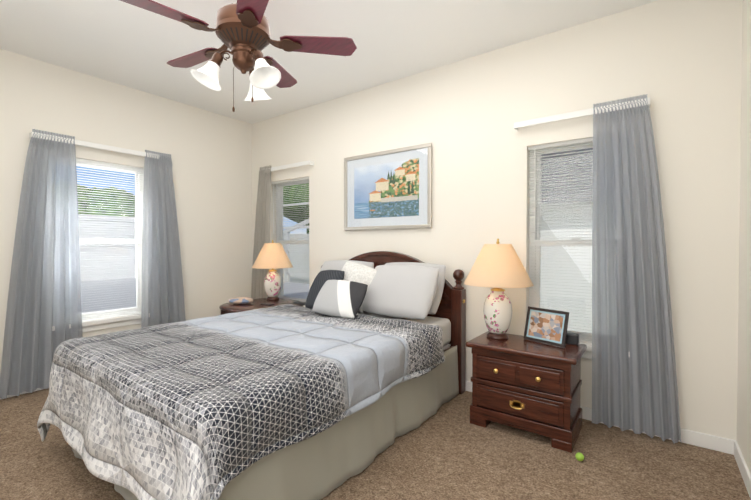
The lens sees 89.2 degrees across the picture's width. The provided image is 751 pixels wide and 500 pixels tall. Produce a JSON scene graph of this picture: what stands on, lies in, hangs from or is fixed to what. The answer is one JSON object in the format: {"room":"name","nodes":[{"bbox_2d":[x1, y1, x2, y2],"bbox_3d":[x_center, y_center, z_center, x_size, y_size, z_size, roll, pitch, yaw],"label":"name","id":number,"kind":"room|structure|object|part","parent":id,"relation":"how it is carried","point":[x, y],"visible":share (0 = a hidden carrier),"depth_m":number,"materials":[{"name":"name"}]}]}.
{"room":"bedroom","nodes":[
{"label":"bedroom","id":0,"kind":"room"},
{"bbox_2d":[0,49,251,387],"bbox_3d":[-2.770,-0.206,3.368,0.200,2.740,3.800,1,1,36],"label":"wall","id":1,"kind":"structure","parent":0,"point":[211,155],"depth_m":3.91,"materials":[{"name":"white paint"}]},
{"bbox_2d":[0,379,48,398],"bbox_3d":[-2.623,1.121,3.403,0.018,0.085,3.540,1,1,36],"label":"baseboard","id":2,"kind":"structure","parent":1,"relation":"attached to","point":[37,389],"depth_m":3.08,"materials":[{"name":"white wood"}]},
{"bbox_2d":[0,129,185,398],"bbox_3d":[-2.464,0.076,3.519,0.120,2.120,1.480,1,1,36],"label":"curtains","id":3,"kind":"object","parent":1,"relation":"hanging from","point":[43,317],"visible":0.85,"depth_m":3.21,"materials":[{"name":"white fabric"}]},
{"bbox_3d":[-2.732,0.082,3.139,0.103,2.120,0.550,1,1,36],"label":"panel","id":4,"kind":"part","parent":3,"relation":"part of","materials":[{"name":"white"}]},
{"bbox_3d":[-2.507,-0.938,3.484,0.075,0.044,0.985,1,1,36],"label":"rod","id":5,"kind":"part","parent":3,"relation":"part of","materials":[{"name":"white metal"}]},
{"bbox_3d":[-2.162,0.071,3.918,0.094,2.120,0.480,1,1,36],"label":"panel","id":6,"kind":"part","parent":3,"relation":"part of","materials":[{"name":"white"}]},
{"bbox_2d":[46,159,144,320],"bbox_3d":[-2.618,-0.080,3.592,0.084,1.480,0.800,1,1,36],"label":"window","id":7,"kind":"structure","parent":1,"relation":"in","point":[137,241],"depth_m":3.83,"materials":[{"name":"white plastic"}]},
{"bbox_2d":[46,156,144,321],"bbox_3d":[-2.548,-0.093,3.541,0.046,1.448,0.788,1,1,36],"label":"window blind","id":8,"kind":"object","parent":7,"relation":"attached to","point":[110,165],"visible":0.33,"depth_m":3.59,"materials":[{"name":"white plastic"}]},
{"bbox_2d":[52,313,154,333],"bbox_3d":[-2.549,0.688,3.553,0.125,0.097,0.870,1,1,36],"label":"window sill","id":9,"kind":"structure","parent":1,"relation":"attached to","point":[89,325],"depth_m":3.56,"materials":[{"name":"white wood"}]},
{"bbox_2d":[0,0,657,123],"bbox_3d":[-0.806,-1.617,2.035,4.920,0.120,4.000,1,1,36],"label":"ceiling","id":10,"kind":"structure","parent":0,"point":[125,44],"depth_m":2.81,"materials":[{"name":"white paint"}]},
{"bbox_2d":[120,0,356,111],"bbox_3d":[-0.786,-1.163,2.146,1.200,0.791,1.209,1,1,36],"label":"ceiling fan","id":11,"kind":"object","parent":10,"relation":"hanging from","point":[241,30],"visible":1,"depth_m":2.09,"materials":[{"name":"brown wood"}]},
{"bbox_3d":[-1.055,-1.175,1.863,0.196,0.035,0.435,1,1,36],"label":"blade","id":12,"kind":"part","parent":11,"relation":"part of","materials":[{"name":"red wood"}]},
{"bbox_3d":[-1.114,-1.182,2.344,0.437,0.035,0.174,1,1,36],"label":"blade","id":13,"kind":"part","parent":11,"relation":"part of","materials":[{"name":"red wood"}]},
{"bbox_3d":[-0.920,-0.958,2.070,0.165,0.145,0.157,1,1,36],"label":"lamp shade","id":14,"kind":"part","parent":11,"relation":"part of","materials":[{"name":"white glass"}]},
{"bbox_3d":[-0.855,-1.055,2.102,0.084,0.106,0.116,1,1,36],"label":"arm","id":15,"kind":"part","parent":11,"relation":"part of"},
{"bbox_3d":[-0.744,-1.276,2.143,0.292,0.566,0.292,1,1,36],"label":"motor","id":16,"kind":"part","parent":11,"relation":"part of","materials":[{"name":"brown metal"}]},
{"bbox_3d":[-0.574,-1.173,1.763,0.406,0.035,0.292,1,1,36],"label":"blade","id":17,"kind":"part","parent":11,"relation":"part of","materials":[{"name":"red wood"}]},
{"bbox_3d":[-0.650,-1.055,2.078,0.127,0.106,0.062,1,1,36],"label":"arm","id":18,"kind":"part","parent":11,"relation":"part of"},
{"bbox_3d":[-0.723,-0.961,2.339,0.165,0.145,0.157,1,1,36],"label":"lamp shade","id":19,"kind":"part","parent":11,"relation":"part of","materials":[{"name":"white glass"}]},
{"bbox_3d":[-0.588,-0.957,2.034,0.154,0.145,0.169,1,1,36],"label":"lamp shade","id":20,"kind":"part","parent":11,"relation":"part of","materials":[{"name":"white glass"}]},
{"bbox_3d":[-0.670,-1.185,2.553,0.271,0.035,0.413,1,1,36],"label":"blade","id":21,"kind":"part","parent":11,"relation":"part of","materials":[{"name":"red wood"}]},
{"bbox_3d":[-0.328,-1.179,2.195,0.370,0.035,0.356,1,1,36],"label":"blade","id":22,"kind":"part","parent":11,"relation":"part of","materials":[{"name":"red wood"}]},
{"bbox_2d":[0,388,750,499],"bbox_3d":[-0.806,1.242,2.076,4.920,0.120,4.000,1,1,36],"label":"floor","id":23,"kind":"structure","parent":0,"point":[447,451],"depth_m":2.07,"materials":[{"name":"carpet"}]},
{"bbox_2d":[37,251,465,499],"bbox_3d":[-0.600,0.599,2.662,1.766,1.150,2.361,1,1,36],"label":"bed","id":24,"kind":"object","parent":23,"relation":"on","point":[355,365],"visible":1,"depth_m":1.91,"materials":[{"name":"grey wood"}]},
{"bbox_2d":[305,270,344,308],"bbox_3d":[-0.446,0.346,3.336,0.400,0.400,0.130,-4,-32,46],"label":"pillow","id":25,"kind":"object","parent":24,"relation":"on","point":[325,275],"depth_m":3.31,"materials":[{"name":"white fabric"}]},
{"bbox_2d":[320,260,373,270],"bbox_3d":[-0.310,0.304,3.639,0.680,0.460,0.170,1,-23,34],"label":"pillow","id":26,"kind":"object","parent":24,"relation":"on","point":[333,264],"depth_m":3.67,"materials":[{"name":"white fabric"}]},
{"bbox_2d":[341,261,376,312],"bbox_3d":[-0.183,0.310,3.305,0.420,0.420,0.130,17,-12,35],"label":"pillow","id":27,"kind":"object","parent":24,"relation":"on","point":[355,272],"depth_m":3.24,"materials":[{"name":"white fabric"}]},
{"bbox_2d":[362,265,438,318],"bbox_3d":[0.187,0.324,3.065,0.700,0.470,0.170,1,-29,39],"label":"pillow","id":28,"kind":"object","parent":24,"relation":"on","point":[401,291],"depth_m":2.97,"materials":[{"name":"white fabric"}]},
{"bbox_3d":[0.076,0.456,3.569,1.410,0.890,0.060,1,1,36],"label":"headboard","id":29,"kind":"part","parent":24,"relation":"part of","materials":[{"name":"brown wood"}]},
{"bbox_3d":[-0.565,0.667,2.695,1.446,0.211,2.072,1,1,36],"label":"mattress","id":30,"kind":"part","parent":24,"relation":"part of","materials":[{"name":"white fabric"}]},
{"bbox_2d":[385,262,445,313],"bbox_3d":[0.279,0.310,3.208,0.680,0.460,0.170,1,-23,38],"label":"pillow","id":31,"kind":"object","parent":24,"relation":"on","point":[442,268],"depth_m":3.03,"materials":[{"name":"white fabric"}]},
{"bbox_2d":[219,298,303,314],"bbox_3d":[-1.177,0.855,3.978,0.730,0.600,0.760,1,1,36],"label":"side table","id":32,"kind":"object","parent":23,"relation":"on","point":[227,308],"visible":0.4,"depth_m":3.88,"materials":[{"name":"brown wood"}]},
{"bbox_2d":[228,297,252,303],"bbox_3d":[-1.401,0.524,3.963,0.288,0.060,0.230,1,1,36],"label":"cushion","id":33,"kind":"object","parent":32,"relation":"on","point":[240,300],"visible":1,"depth_m":3.88,"materials":[{"name":"fabric"}]},
{"bbox_2d":[260,303,274,305],"bbox_3d":[-1.095,0.550,3.857,0.140,0.012,0.070,1,1,36],"label":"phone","id":34,"kind":"object","parent":32,"relation":"on","point":[268,304],"visible":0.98,"depth_m":3.83,"materials":[{"name":"black plastic"}]},
{"bbox_2d":[252,240,292,299],"bbox_3d":[-1.145,0.218,4.242,0.446,0.665,0.446,1,1,36],"label":"lamp","id":35,"kind":"object","parent":32,"relation":"on","point":[272,255],"visible":1,"depth_m":4.15,"materials":[{"name":"beige fabric"}]},
{"bbox_2d":[264,271,280,296],"bbox_3d":[-1.145,0.379,4.244,0.186,0.283,0.186,1,1,36],"label":"lamp base","id":36,"kind":"object","parent":35,"relation":"on","point":[272,281],"depth_m":4.18,"materials":[{"name":"ceramic"}]},
{"bbox_3d":[-1.145,0.059,4.239,0.446,0.271,0.446,1,1,36],"label":"lamp shade","id":37,"kind":"part","parent":35,"relation":"part of","materials":[{"name":"white fabric"}]},
{"bbox_2d":[466,331,586,452],"bbox_3d":[0.999,0.898,2.541,0.670,0.555,0.432,1,1,36],"label":"nightstand","id":38,"kind":"object","parent":23,"relation":"on","point":[521,382],"visible":0.98,"depth_m":2.38,"materials":[{"name":"brown wood"}]},
{"bbox_2d":[464,239,533,339],"bbox_3d":[0.866,0.268,2.698,0.470,0.700,0.470,1,1,36],"label":"lamp","id":39,"kind":"object","parent":38,"relation":"on","point":[497,267],"visible":1,"depth_m":2.60,"materials":[{"name":"beige fabric"}]},
{"bbox_2d":[483,291,511,333],"bbox_3d":[0.866,0.437,2.700,0.196,0.298,0.196,1,1,36],"label":"lamp base","id":40,"kind":"object","parent":39,"relation":"on","point":[497,310],"depth_m":2.63,"materials":[{"name":"ceramic"}]},
{"bbox_3d":[0.866,0.101,2.695,0.470,0.286,0.470,1,1,36],"label":"lamp shade","id":41,"kind":"part","parent":39,"relation":"part of","materials":[{"name":"white fabric"}]},
{"bbox_2d":[523,306,568,347],"bbox_3d":[1.144,0.507,2.555,0.291,0.221,0.179,1,1,36],"label":"picture frame","id":42,"kind":"object","parent":38,"relation":"on","point":[546,326],"visible":1,"depth_m":2.53,"materials":[{"name":"grey wood"}]},
{"bbox_2d":[566,333,578,345],"bbox_3d":[1.296,0.586,2.506,0.075,0.069,0.060,1,1,36],"label":"alarm clock","id":43,"kind":"object","parent":38,"relation":"on","point":[572,338],"visible":0.81,"depth_m":2.48,"materials":[{"name":"black plastic"}]},
{"bbox_2d":[575,452,583,460],"bbox_3d":[1.145,1.160,2.135,0.044,0.044,0.044,1,1,36],"label":"ball","id":44,"kind":"object","parent":23,"relation":"on","point":[579,456],"visible":1,"depth_m":2.12,"materials":[{"name":"green rubber"}]},
{"bbox_2d":[252,0,742,440],"bbox_3d":[0.315,-0.210,3.589,4.920,2.740,0.200,1,1,36],"label":"wall","id":45,"kind":"structure","parent":0,"point":[678,63],"depth_m":2.71,"materials":[{"name":"white paint"}]},
{"bbox_2d":[251,160,313,298],"bbox_3d":[-1.133,0.063,4.468,1.080,2.120,0.097,1,1,36],"label":"curtains","id":46,"kind":"object","parent":45,"relation":"hanging from","point":[262,227],"visible":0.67,"depth_m":4.60,"materials":[{"name":"white fabric"}]},
{"bbox_3d":[-1.405,0.060,4.642,0.435,2.120,0.056,1,1,36],"label":"panel","id":47,"kind":"part","parent":46,"relation":"part of","materials":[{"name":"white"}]},
{"bbox_3d":[-1.039,-0.952,4.399,0.865,0.044,0.075,1,1,36],"label":"rod","id":48,"kind":"part","parent":46,"relation":"part of","materials":[{"name":"white"}]},
{"bbox_2d":[276,180,308,306],"bbox_3d":[-0.975,-0.050,4.479,0.740,1.545,0.190,1,1,36],"label":"window","id":49,"kind":"structure","parent":45,"relation":"in","point":[280,237],"depth_m":4.63,"materials":[{"name":"white plastic"}]},
{"bbox_2d":[271,177,308,300],"bbox_3d":[-0.995,-0.101,4.451,0.658,1.438,0.047,1,1,36],"label":"window blind","id":50,"kind":"object","parent":49,"relation":"attached to","point":[288,182],"visible":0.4,"depth_m":4.46,"materials":[{"name":"white plastic"}]},
{"bbox_2d":[344,143,431,230],"bbox_3d":[0.086,-0.565,3.606,0.995,0.740,0.030,1,1,36],"label":"painting","id":51,"kind":"object","parent":45,"relation":"attached to","point":[389,189],"visible":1,"depth_m":3.57,"materials":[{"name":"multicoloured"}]},
{"bbox_2d":[354,158,418,218],"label":"print","id":52,"kind":"object","parent":51,"relation":"attached to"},
{"bbox_2d":[521,138,631,364],"bbox_3d":[1.431,-0.015,2.720,0.720,1.525,0.190,1,1,36],"label":"window","id":53,"kind":"structure","parent":45,"relation":"in","point":[534,258],"depth_m":2.86,"materials":[{"name":"white plastic"}]},
{"bbox_3d":[1.412,0.700,2.705,0.720,0.097,0.125,1,1,36],"label":"sill","id":54,"kind":"part","parent":53,"relation":"part of","materials":[{"name":"white"}]},
{"bbox_2d":[528,132,629,345],"bbox_3d":[1.411,-0.066,2.693,0.638,1.418,0.047,1,1,36],"label":"window blind","id":55,"kind":"object","parent":53,"relation":"attached to","point":[561,144],"visible":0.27,"depth_m":2.74,"materials":[{"name":"white plastic"}]},
{"bbox_3d":[1.468,-0.070,2.770,0.518,1.325,0.033,1,1,36],"label":"glass","id":56,"kind":"part","parent":53,"relation":"part of","materials":[{"name":"white"}]},
{"bbox_2d":[465,380,730,453],"bbox_3d":[0.251,1.119,3.521,4.520,0.085,0.018,1,1,36],"label":"baseboard","id":57,"kind":"structure","parent":45,"relation":"attached to","point":[713,442],"depth_m":2.29,"materials":[{"name":"white wood"}]},
{"bbox_2d":[514,94,681,443],"bbox_3d":[1.437,0.093,2.566,0.995,2.125,0.135,1,1,36],"label":"curtains","id":58,"kind":"object","parent":45,"relation":"hanging from","point":[620,260],"visible":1,"depth_m":2.42,"materials":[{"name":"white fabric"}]},
{"bbox_3d":[1.386,-0.926,2.625,0.825,0.044,0.075,1,1,36],"label":"rod","id":59,"kind":"part","parent":58,"relation":"part of","materials":[{"name":"white metal"}]},
{"bbox_3d":[1.637,0.095,2.403,0.480,2.125,0.108,1,1,36],"label":"panel","id":60,"kind":"part","parent":58,"relation":"part of","materials":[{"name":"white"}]},
{"bbox_2d":[737,0,750,473],"bbox_3d":[1.040,-0.166,0.582,0.200,2.740,3.800,1,1,36],"label":"wall","id":61,"kind":"structure","parent":0,"point":[744,385],"depth_m":2.04,"materials":[{"name":"white paint"}]},
{"bbox_2d":[731,439,750,498],"bbox_3d":[1.011,1.159,0.747,0.018,0.085,3.540,1,1,36],"label":"baseboard","id":62,"kind":"structure","parent":61,"relation":"attached to","point":[735,450],"depth_m":1.99,"materials":[{"name":"white wood"}]},
{"label":"outside","id":63,"kind":"structure","parent":0,"visible":0},
{"label":"ground","id":64,"kind":"structure","parent":63,"visible":0},
{"bbox_2d":[52,182,134,217],"bbox_3d":[-19.654,-0.467,24.990,8.368,8.634,27.781,1,1,36],"label":"trees","id":65,"kind":"object","parent":64,"relation":"on","point":[116,206],"depth_m":23.80,"materials":[{"name":"green plant"}]},
{"bbox_2d":[52,214,135,280],"bbox_3d":[-10.470,1.567,8.281,0.500,5.050,13.000,1,1,36],"label":"parapet","id":66,"kind":"object","parent":64,"relation":"on","point":[115,260],"depth_m":11.29,"materials":[{"name":"white paint"}]},
{"bbox_2d":[56,277,308,314],"bbox_3d":[-6.765,2.542,5.585,8.780,3.180,13.000,1,1,36],"label":"roof","id":67,"kind":"structure","parent":64,"relation":"on","point":[127,287],"depth_m":8.02,"materials":[{"name":"white"}]},
{"bbox_2d":[283,234,308,283],"bbox_3d":[-3.635,1.606,17.716,19.500,4.700,0.300,1,1,36],"label":"wall","id":68,"kind":"structure","parent":64,"relation":"on","point":[301,263],"depth_m":17.41,"materials":[{"name":"white paint"}]},
{"bbox_2d":[283,202,308,281],"bbox_3d":[-1.636,0.923,12.392,6.200,6.220,0.120,1,1,36],"label":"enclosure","id":69,"kind":"object","parent":64,"relation":"on","point":[288,249],"depth_m":13.28,"materials":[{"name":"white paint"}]},
{"bbox_2d":[283,183,308,233],"bbox_3d":[0.224,-1.221,23.616,18.752,10.182,9.129,1,1,36],"label":"trees","id":70,"kind":"object","parent":64,"relation":"on","point":[300,215],"depth_m":24.25,"materials":[{"name":"green plant"}]},
{"bbox_2d":[540,201,619,335],"bbox_3d":[8.492,1.699,5.753,12.800,4.860,6.700,1,1,36],"label":"house","id":71,"kind":"structure","parent":64,"relation":"on","point":[555,275],"depth_m":5.67,"materials":[{"name":"white paint"}]},
{"bbox_2d":[540,145,618,203],"bbox_3d":[7.946,-2.300,4.948,13.400,3.280,5.550,1,1,36],"label":"roof","id":72,"kind":"structure","parent":71,"relation":"on","point":[578,193],"depth_m":5.92,"materials":[{"name":"grey"}]}
]}

